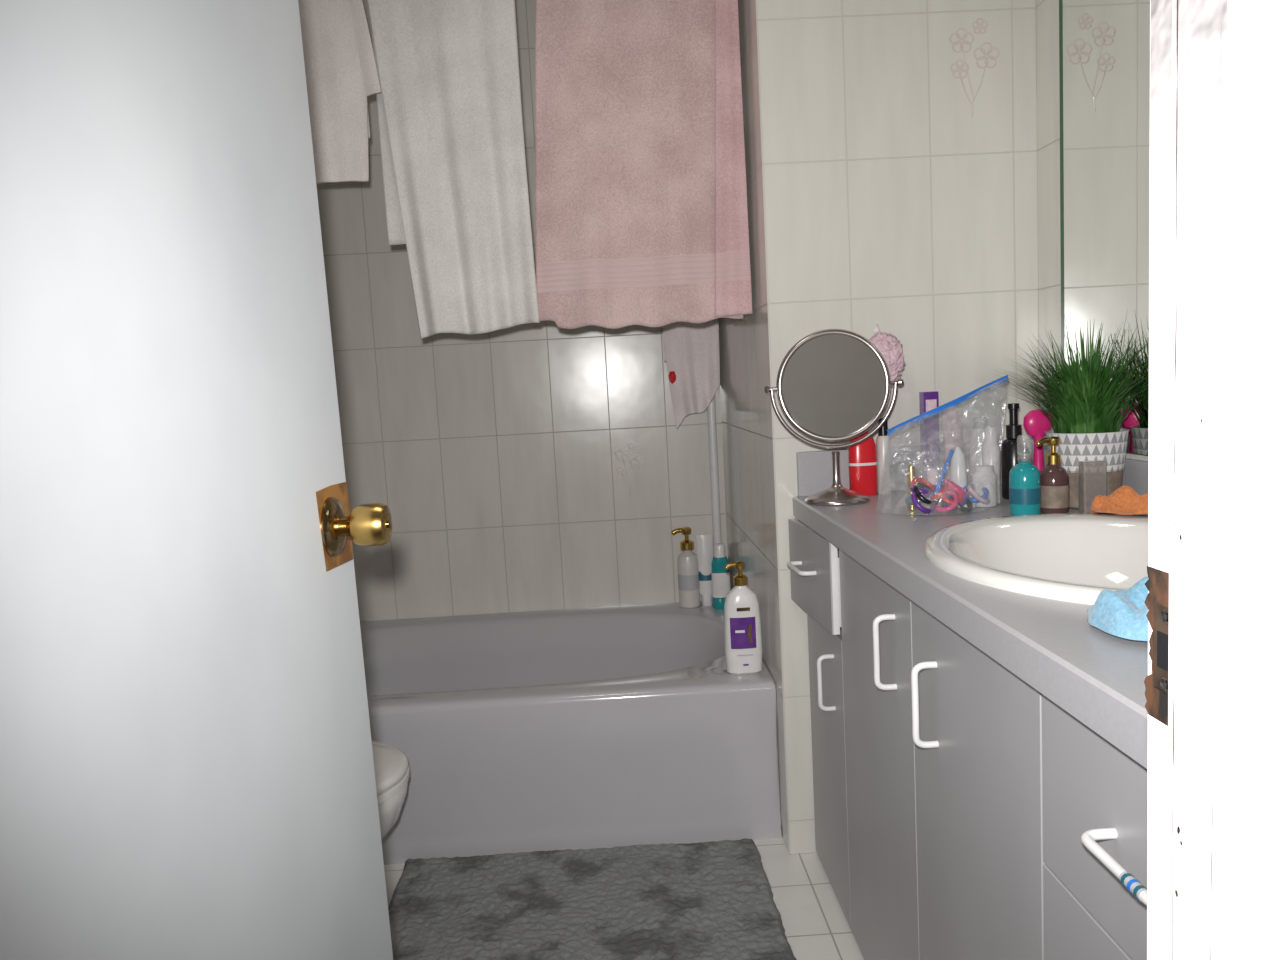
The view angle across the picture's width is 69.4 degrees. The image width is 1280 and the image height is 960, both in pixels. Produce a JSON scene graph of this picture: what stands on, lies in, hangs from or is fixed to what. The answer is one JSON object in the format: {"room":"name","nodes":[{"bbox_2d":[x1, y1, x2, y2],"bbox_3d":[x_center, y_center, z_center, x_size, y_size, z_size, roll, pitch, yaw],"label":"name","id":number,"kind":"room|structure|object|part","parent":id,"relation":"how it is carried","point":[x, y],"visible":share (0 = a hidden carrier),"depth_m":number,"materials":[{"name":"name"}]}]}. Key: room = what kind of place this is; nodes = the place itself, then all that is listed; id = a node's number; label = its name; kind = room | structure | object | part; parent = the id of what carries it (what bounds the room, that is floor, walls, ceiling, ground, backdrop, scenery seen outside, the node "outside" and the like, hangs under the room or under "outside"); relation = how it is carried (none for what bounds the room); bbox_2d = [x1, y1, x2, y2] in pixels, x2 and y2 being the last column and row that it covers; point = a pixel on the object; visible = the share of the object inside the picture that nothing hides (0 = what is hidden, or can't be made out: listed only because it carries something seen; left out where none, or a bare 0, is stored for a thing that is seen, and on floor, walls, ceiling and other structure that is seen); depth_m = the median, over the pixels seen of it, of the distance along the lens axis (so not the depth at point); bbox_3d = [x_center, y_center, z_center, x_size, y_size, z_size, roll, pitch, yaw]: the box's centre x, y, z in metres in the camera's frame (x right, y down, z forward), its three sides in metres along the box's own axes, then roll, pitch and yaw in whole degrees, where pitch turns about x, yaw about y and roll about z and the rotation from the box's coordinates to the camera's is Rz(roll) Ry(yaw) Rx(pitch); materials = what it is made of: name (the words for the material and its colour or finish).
{"room":"bathroom","nodes":[
{"label":"bathroom","id":0,"kind":"room"},
{"bbox_2d":[317,0,727,620],"bbox_3d":[-0.552,-0.365,3.064,1.662,2.420,0.100,-3,6,-2],"label":"wall","id":1,"kind":"structure","parent":0,"point":[491,456],"depth_m":3.05,"materials":[{"name":"tile"}]},
{"bbox_2d":[615,441,644,487],"bbox_3d":[-0.032,-0.038,3.064,0.098,0.184,0.001,-3,6,-2],"label":"print","id":2,"kind":"object","parent":1,"relation":"attached to","point":[621,454],"visible":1,"depth_m":3.06},
{"bbox_2d":[384,837,863,959],"bbox_3d":[-0.094,0.997,1.841,2.356,0.080,2.842,-3,6,-2],"label":"floor","id":3,"kind":"structure","parent":0,"point":[816,926],"depth_m":2.00,"materials":[{"name":"tile"}]},
{"bbox_2d":[372,741,409,840],"bbox_3d":[-0.836,0.623,1.878,0.721,0.735,0.460,-3,6,-2],"label":"toilet","id":4,"kind":"object","parent":3,"relation":"on","point":[391,767],"visible":0.07,"depth_m":1.85,"materials":[{"name":"ceramic"}]},
{"bbox_3d":[-0.752,0.604,1.879,0.550,0.025,0.376,-3,6,-2],"label":"lid","id":5,"kind":"part","parent":4,"relation":"part of","materials":[{"name":"plastic"}]},
{"bbox_3d":[-0.767,0.810,1.899,0.597,0.352,0.368,-3,6,-2],"label":"bowl","id":6,"kind":"part","parent":4,"relation":"part of","materials":[{"name":"ceramic"}]},
{"bbox_3d":[-0.751,0.626,1.881,0.552,0.017,0.378,-3,6,-2],"label":"seat","id":7,"kind":"part","parent":4,"relation":"part of","materials":[{"name":"ceramic"}]},
{"bbox_2d":[360,601,781,864],"bbox_3d":[-0.442,0.688,2.683,1.540,0.396,0.881,-3,6,-2],"label":"bathtub","id":8,"kind":"object","parent":3,"relation":"on","point":[625,725],"visible":0.7,"depth_m":2.27,"materials":[{"name":"ceramic"}]},
{"bbox_2d":[671,527,699,607],"bbox_3d":[0.155,0.285,3.039,0.078,0.264,0.070,0,7,29],"label":"lotion bottle","id":9,"kind":"object","parent":8,"relation":"on","point":[687,561],"visible":1,"depth_m":3.01,"materials":[{"name":"white plastic"}]},
{"bbox_3d":[0.126,0.168,3.021,0.051,0.022,0.015,-4,6,-7],"label":"pump spout","id":10,"kind":"part","parent":9,"relation":"part of","materials":[{"name":"gold metal"}]},
{"bbox_2d":[696,534,712,605],"bbox_3d":[0.217,0.296,3.040,0.052,0.235,0.036,-3,6,-2],"label":"tube","id":11,"kind":"object","parent":8,"relation":"on","point":[704,542],"visible":0.92,"depth_m":3.03,"materials":[{"name":"white plastic"}]},
{"bbox_2d":[707,396,721,547],"bbox_3d":[0.214,-0.599,2.989,0.044,2.022,0.044,-3,6,-2],"label":"pole","id":12,"kind":"object","parent":8,"relation":"on","point":[711,410],"visible":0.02,"depth_m":3.04,"materials":[{"name":"white plastic"}]},
{"bbox_2d":[711,543,730,609],"bbox_3d":[0.261,0.310,2.988,0.061,0.213,0.041,-3,6,-2],"label":"wash bottle","id":13,"kind":"object","parent":8,"relation":"on","point":[720,577],"visible":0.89,"depth_m":2.97,"materials":[{"name":"teal plastic"}]},
{"bbox_2d":[724,561,761,673],"bbox_3d":[0.257,0.344,2.326,0.095,0.284,0.059,-3,6,-2],"label":"shampoo bottle","id":14,"kind":"object","parent":8,"relation":"on","point":[742,621],"visible":1,"depth_m":2.31,"materials":[{"name":"white plastic"}]},
{"bbox_3d":[0.230,0.215,2.310,0.041,0.018,0.012,-4,6,-9],"label":"pump spout","id":15,"kind":"part","parent":14,"relation":"part of","materials":[{"name":"gold metal"}]},
{"bbox_2d":[388,838,796,959],"bbox_3d":[-0.131,0.930,1.969,0.871,0.028,0.588,-3,6,-2],"label":"bath mat","id":16,"kind":"object","parent":3,"relation":"on","point":[712,900],"visible":1,"depth_m":2.00,"materials":[{"name":"grey fabric"}]},
{"bbox_2d":[787,439,1147,959],"bbox_3d":[0.662,0.484,1.337,0.615,0.962,1.656,-3,6,-2],"label":"bathroom vanity","id":17,"kind":"object","parent":3,"relation":"on","point":[979,751],"visible":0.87,"depth_m":1.22,"materials":[{"name":"grey laminate"}]},
{"bbox_3d":[0.341,0.188,1.960,0.035,0.009,0.120,-4,6,-5],"label":"handle","id":18,"kind":"part","parent":17,"relation":"part of","materials":[{"name":"white plastic"}]},
{"bbox_3d":[0.360,0.197,1.963,0.003,0.187,0.312,-4,6,-5],"label":"open drawer","id":19,"kind":"part","parent":17,"relation":"part of","materials":[{"name":"grey laminate"}]},
{"bbox_3d":[0.382,0.416,1.896,0.035,0.120,0.010,-3,6,-2],"label":"handle","id":20,"kind":"part","parent":17,"relation":"part of","materials":[{"name":"white plastic"}]},
{"bbox_3d":[0.416,0.598,2.006,0.018,0.600,0.322,-3,6,-2],"label":"door","id":21,"kind":"part","parent":17,"relation":"part of","materials":[{"name":"grey laminate"}]},
{"bbox_3d":[0.423,0.540,1.620,0.018,0.794,0.429,-3,6,-2],"label":"door","id":22,"kind":"part","parent":17,"relation":"part of","materials":[{"name":"grey laminate"}]},
{"bbox_3d":[0.385,0.272,1.456,0.035,0.123,0.010,-3,6,-2],"label":"handle","id":23,"kind":"part","parent":17,"relation":"part of","materials":[{"name":"white plastic"}]},
{"bbox_3d":[0.392,0.311,1.274,0.035,0.123,0.010,-3,6,-2],"label":"handle","id":24,"kind":"part","parent":17,"relation":"part of","materials":[{"name":"white plastic"}]},
{"bbox_2d":[792,485,1147,768],"bbox_3d":[0.663,0.128,1.300,0.574,0.045,1.656,-3,6,-2],"label":"countertop","id":25,"kind":"structure","parent":17,"relation":"on","point":[1097,676],"depth_m":1.03,"materials":[{"name":"laminate"}]},
{"bbox_2d":[764,329,903,505],"bbox_3d":[0.413,-0.136,1.963,0.266,0.368,0.139,0,7,30],"label":"makeup mirror","id":26,"kind":"object","parent":25,"relation":"on","point":[833,385],"visible":1,"depth_m":1.95,"materials":[{"name":"silver metal"}]},
{"bbox_3d":[0.279,-0.193,1.966,0.030,0.018,0.018,-3,6,-2],"label":"pivot knob","id":27,"kind":"part","parent":26,"relation":"part of","materials":[{"name":"silver metal"}]},
{"bbox_3d":[0.409,-0.199,1.956,0.240,0.240,0.027,-3,6,4],"label":"frame","id":28,"kind":"part","parent":26,"relation":"part of","materials":[{"name":"silver metal"}]},
{"bbox_3d":[0.540,-0.205,1.946,0.030,0.018,0.018,-3,6,-2],"label":"pivot knob","id":29,"kind":"part","parent":26,"relation":"part of","materials":[{"name":"silver metal"}]},
{"bbox_2d":[848,431,876,495],"bbox_3d":[0.496,-0.048,2.057,0.063,0.164,0.043,-3,6,-2],"label":"lotion bottle","id":30,"kind":"object","parent":25,"relation":"on","point":[862,457],"visible":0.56,"depth_m":2.04,"materials":[{"name":"plastic"}]},
{"bbox_2d":[876,418,891,493],"bbox_3d":[0.546,-0.055,2.069,0.032,0.170,0.032,-3,6,-2],"label":"bottle","id":31,"kind":"object","parent":25,"relation":"on","point":[883,441],"visible":0.84,"depth_m":2.06,"materials":[{"name":"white plastic"}]},
{"bbox_2d":[919,391,939,479],"bbox_3d":[0.648,-0.086,2.064,0.034,0.222,0.029,-3,6,-2],"label":"box","id":32,"kind":"object","parent":25,"relation":"on","point":[929,427],"visible":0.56,"depth_m":2.05,"materials":[{"name":"purple cardboard"}]},
{"bbox_2d":[887,375,1007,513],"bbox_3d":[0.595,-0.069,1.777,0.280,0.252,0.146,-3,6,-2],"label":"bag","id":33,"kind":"object","parent":25,"relation":"on","point":[984,488],"visible":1,"depth_m":1.79,"materials":[{"name":"clear plastic"}]},
{"bbox_2d":[971,465,997,506],"bbox_3d":[0.674,0.010,1.808,0.048,0.080,0.048,-3,6,-2],"label":"bottle","id":34,"kind":"object","parent":33,"relation":"on","point":[984,478],"depth_m":1.79,"materials":[{"name":"white plastic"}]},
{"bbox_2d":[943,409,962,479],"bbox_3d":[0.698,-0.067,2.058,0.037,0.180,0.034,1,7,35],"label":"tube","id":35,"kind":"object","parent":25,"relation":"on","point":[952,419],"visible":0.44,"depth_m":2.05,"materials":[{"name":"white plastic"}]},
{"bbox_2d":[969,417,987,483],"bbox_3d":[0.722,-0.051,1.954,0.046,0.167,0.046,-3,6,-2],"label":"lotion bottle","id":36,"kind":"object","parent":25,"relation":"on","point":[976,436],"visible":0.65,"depth_m":1.94,"materials":[{"name":"white plastic"}]},
{"bbox_2d":[1001,403,1026,498],"bbox_3d":[0.763,-0.060,1.885,0.048,0.195,0.048,-3,6,-2],"label":"oil bottle","id":37,"kind":"object","parent":25,"relation":"on","point":[1011,446],"visible":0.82,"depth_m":1.87,"materials":[{"name":"black plastic"}]},
{"bbox_2d":[1009,449,1040,514],"bbox_3d":[0.698,-0.009,1.676,0.054,0.146,0.054,-3,6,-2],"label":"mouthwash bottle","id":38,"kind":"object","parent":25,"relation":"on","point":[1024,477],"visible":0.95,"depth_m":1.66,"materials":[{"name":"teal plastic"}]},
{"bbox_2d":[923,513,1147,604],"bbox_3d":[0.672,0.165,1.286,0.515,0.150,0.623,-3,6,-2],"label":"sink basin","id":39,"kind":"object","parent":25,"relation":"in","point":[1068,557],"visible":0.38,"depth_m":1.49,"materials":[{"name":"ceramic"}]},
{"bbox_2d":[1023,409,1051,471],"bbox_3d":[0.818,-0.056,1.897,0.060,0.180,0.030,-3,6,-2],"label":"hairbrush","id":40,"kind":"object","parent":25,"relation":"on","point":[1035,423],"visible":0.76,"depth_m":1.88,"materials":[{"name":"pink plastic"}]},
{"bbox_3d":[0.819,-0.032,1.899,0.024,0.130,0.024,-3,6,-2],"label":"handle","id":41,"kind":"part","parent":40,"relation":"part of","materials":[{"name":"pink plastic"}]},
{"bbox_2d":[1036,437,1068,513],"bbox_3d":[0.751,-0.009,1.678,0.052,0.140,0.052,1,7,32],"label":"bottle","id":42,"kind":"object","parent":25,"relation":"on","point":[1054,477],"visible":0.93,"depth_m":1.66,"materials":[{"name":"brown plastic"}]},
{"bbox_3d":[0.731,-0.069,1.669,0.034,0.015,0.010,-4,6,-10],"label":"pump spout","id":43,"kind":"part","parent":42,"relation":"part of","materials":[{"name":"gold metal"}]},
{"bbox_2d":[968,314,1148,508],"bbox_3d":[0.773,-0.129,1.729,0.284,0.364,0.504,-3,6,-2],"label":"potted grass plant","id":44,"kind":"object","parent":25,"relation":"on","point":[1085,409],"visible":0.94,"depth_m":1.68,"materials":[{"name":"green plant"}]},
{"bbox_3d":[0.839,-0.057,1.736,0.144,0.072,0.144,-3,6,-2],"label":"pot","id":45,"kind":"part","parent":44,"relation":"part of","materials":[{"name":"white ceramic"}]},
{"bbox_3d":[0.843,0.013,1.744,0.128,0.072,0.128,-3,6,-2],"label":"pot","id":46,"kind":"part","parent":44,"relation":"part of","materials":[{"name":"beige ceramic"}]},
{"bbox_2d":[1078,460,1106,512],"bbox_3d":[0.808,0.013,1.648,0.042,0.095,0.024,-3,6,-2],"label":"cup","id":47,"kind":"object","parent":25,"relation":"on","point":[1092,475],"visible":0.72,"depth_m":1.64,"materials":[{"name":"grey plastic"}]},
{"bbox_2d":[1087,576,1147,641],"bbox_3d":[0.514,0.126,0.938,0.114,0.043,0.142,1,7,32],"label":"cloth","id":48,"kind":"object","parent":25,"relation":"on","point":[1122,613],"visible":0.47,"depth_m":0.92,"materials":[{"name":"blue fabric"}]},
{"bbox_2d":[1090,485,1147,514],"bbox_3d":[0.834,0.036,1.538,0.154,0.060,0.117,-3,6,-2],"label":"cloth","id":49,"kind":"object","parent":25,"relation":"on","point":[1124,500],"visible":0.64,"depth_m":1.51,"materials":[{"name":"orange fabric"}]},
{"bbox_3d":[0.436,0.584,1.199,0.018,0.794,0.411,-3,6,-2],"label":"door","id":50,"kind":"part","parent":17,"relation":"part of","materials":[{"name":"grey laminate"}]},
{"bbox_3d":[0.445,0.522,0.742,0.018,0.191,0.480,-3,6,-2],"label":"drawer","id":51,"kind":"part","parent":17,"relation":"part of","materials":[{"name":"grey laminate"}]},
{"bbox_3d":[0.435,0.331,0.722,0.018,0.189,0.480,-3,6,-2],"label":"drawer","id":52,"kind":"part","parent":17,"relation":"part of","materials":[{"name":"grey laminate"}]},
{"bbox_3d":[0.406,0.321,0.763,0.035,0.010,0.125,-3,6,-2],"label":"handle","id":53,"kind":"part","parent":17,"relation":"part of","materials":[{"name":"white plastic"}]},
{"bbox_2d":[719,0,1038,853],"bbox_3d":[0.629,-0.382,2.615,0.714,2.420,1.066,-3,6,-2],"label":"wall partition","id":54,"kind":"structure","parent":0,"point":[876,194],"depth_m":2.06,"materials":[{"name":"tile"}]},
{"bbox_2d":[869,324,905,387],"bbox_3d":[0.535,-0.269,2.038,0.090,0.157,0.083,-9,8,-43],"label":"bath pouf","id":55,"kind":"object","parent":54,"relation":"attached to","point":[890,347],"visible":0.46,"depth_m":2.01,"materials":[{"name":"pink plastic"}]},
{"bbox_2d":[796,439,1033,496],"bbox_3d":[0.639,-0.029,2.107,0.562,0.101,0.018,-3,6,-2],"label":"backsplash","id":56,"kind":"structure","parent":54,"relation":"attached to","point":[814,468],"depth_m":2.09,"materials":[{"name":"laminate"}]},
{"bbox_2d":[949,18,999,116],"bbox_3d":[0.736,-0.906,2.029,0.111,0.209,0.001,-3,6,-2],"label":"print","id":57,"kind":"object","parent":54,"relation":"attached to","point":[979,26],"visible":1,"depth_m":2.03},
{"bbox_3d":[0.147,-0.577,2.892,0.212,0.040,0.040,-3,6,-2],"label":"bar","id":58,"kind":"object","parent":54,"relation":"attached to","visible":0},
{"bbox_2d":[662,318,719,428],"bbox_3d":[0.166,-0.375,2.899,0.178,0.427,0.060,-3,6,-2],"label":"washcloth","id":59,"kind":"object","parent":58,"relation":"hanging from","point":[691,351],"visible":0.68,"depth_m":2.90,"materials":[{"name":"pink fabric"}]},
{"bbox_2d":[669,371,675,383],"bbox_3d":[0.101,-0.321,2.884,0.023,0.040,0.022,-3,6,-2],"label":"print","id":60,"kind":"object","parent":59,"relation":"attached to","point":[672,374],"depth_m":2.88,"materials":[{"name":"plastic"}]},
{"bbox_2d":[1036,0,1147,460],"bbox_3d":[0.982,-0.254,1.211,0.100,2.420,1.776,-3,6,-2],"label":"wall","id":61,"kind":"structure","parent":0,"point":[1047,11],"depth_m":2.01,"materials":[{"name":"tile"}]},
{"bbox_2d":[1043,446,1147,494],"bbox_3d":[0.939,0.049,1.292,0.016,0.084,1.638,-3,6,-2],"label":"backsplash","id":62,"kind":"structure","parent":61,"relation":"attached to","point":[1135,472],"depth_m":1.71,"materials":[{"name":"laminate"}]},
{"bbox_2d":[1059,0,1149,455],"bbox_3d":[0.907,-0.642,1.180,0.006,1.295,1.519,-3,6,-2],"label":"vanity mirror","id":63,"kind":"object","parent":61,"relation":"attached to","point":[1104,45],"visible":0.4,"depth_m":1.76,"materials":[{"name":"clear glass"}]},
{"bbox_3d":[-0.117,-0.104,0.355,2.156,2.420,0.115,-3,6,-2],"label":"wall","id":64,"kind":"structure","parent":0,"visible":0},
{"bbox_2d":[0,0,392,959],"bbox_3d":[-0.341,0.064,0.725,0.057,2.017,0.584,-3,6,1],"label":"door","id":65,"kind":"structure","parent":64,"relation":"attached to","point":[187,772],"depth_m":0.63,"materials":[{"name":"paint"}]},
{"bbox_2d":[316,482,352,571],"bbox_3d":[-0.318,0.049,0.963,0.003,0.086,0.103,-3,6,1],"label":"backplate","id":66,"kind":"object","parent":65,"relation":"attached to","point":[339,491],"visible":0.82,"depth_m":0.97,"materials":[{"name":"gold metal"}]},
{"bbox_2d":[321,497,391,556],"bbox_3d":[-0.287,0.047,0.951,0.062,0.062,0.062,-3,6,1],"label":"door knob","id":67,"kind":"object","parent":66,"relation":"attached to","point":[332,509],"depth_m":0.93,"materials":[{"name":"gold metal"}]},
{"bbox_3d":[-0.284,0.047,0.951,0.052,0.044,0.044,-3,6,-2],"label":"knob","id":68,"kind":"part","parent":67,"relation":"part of","materials":[{"name":"gold metal"}]},
{"bbox_3d":[-0.258,0.045,0.950,0.003,0.009,0.009,-3,6,-2],"label":"key button","id":69,"kind":"part","parent":67,"relation":"part of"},
{"bbox_2d":[1144,566,1168,725],"bbox_3d":[0.243,0.078,0.426,0.004,0.072,0.036,-3,6,-2],"label":"strike plate","id":70,"kind":"object","parent":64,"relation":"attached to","point":[1157,584],"visible":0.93,"depth_m":0.43,"materials":[{"name":"brown metal"}]},
{"bbox_3d":[0.242,0.079,0.424,0.002,0.040,0.019,-3,6,-2],"label":"plate","id":71,"kind":"part","parent":70,"relation":"part of","materials":[{"name":"metal"}]},
{"bbox_2d":[1171,0,1177,922],"bbox_3d":[0.224,-0.066,0.386,0.001,1.700,0.002,-3,6,-2],"label":"paint crack","id":72,"kind":"object","parent":64,"relation":"attached to","point":[1177,0],"visible":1,"depth_m":0.39,"materials":[{"name":"white paint"}]},
{"bbox_2d":[1175,418,1201,896],"bbox_3d":[0.234,0.107,0.394,0.001,0.268,0.016,-3,6,-2],"label":"chips","id":73,"kind":"object","parent":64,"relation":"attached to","point":[1180,536],"visible":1,"depth_m":0.40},
{"bbox_2d":[1147,0,1279,959],"bbox_3d":[-0.056,0.076,0.376,0.640,2.051,0.115,-3,6,-2],"label":"trim","id":74,"kind":"structure","parent":64,"relation":"attached to","point":[1243,778],"depth_m":0.37,"materials":[{"name":"paint"}]},
{"bbox_3d":[-1.286,-0.175,1.631,0.100,2.420,2.742,-3,6,-2],"label":"wall","id":75,"kind":"structure","parent":0,"visible":0},
{"bbox_3d":[-0.534,-1.176,2.144,1.542,0.060,0.060,-3,6,-2],"label":"shower rod","id":76,"kind":"object","parent":75,"relation":"attached to","visible":0},
{"bbox_2d":[298,0,380,184],"bbox_3d":[-0.760,-0.936,2.156,0.309,0.494,0.058,-3,6,-2],"label":"hand towel","id":77,"kind":"object","parent":76,"relation":"hanging from","point":[341,72],"visible":0.48,"depth_m":2.14,"materials":[{"name":"white fabric"}]},
{"bbox_2d":[367,0,539,337],"bbox_3d":[-0.438,-0.773,2.182,0.354,0.858,0.066,-3,6,-2],"label":"bath towel","id":78,"kind":"object","parent":76,"relation":"hanging from","point":[449,103],"visible":1,"depth_m":2.17,"materials":[{"name":"white fabric"}]},
{"bbox_2d":[535,0,751,328],"bbox_3d":[-0.013,-0.801,2.191,0.520,0.871,0.078,-3,6,-2],"label":"bath towel","id":79,"kind":"object","parent":76,"relation":"hanging from","point":[641,210],"visible":1,"depth_m":2.18,"materials":[{"name":"pink fabric"}]}
]}

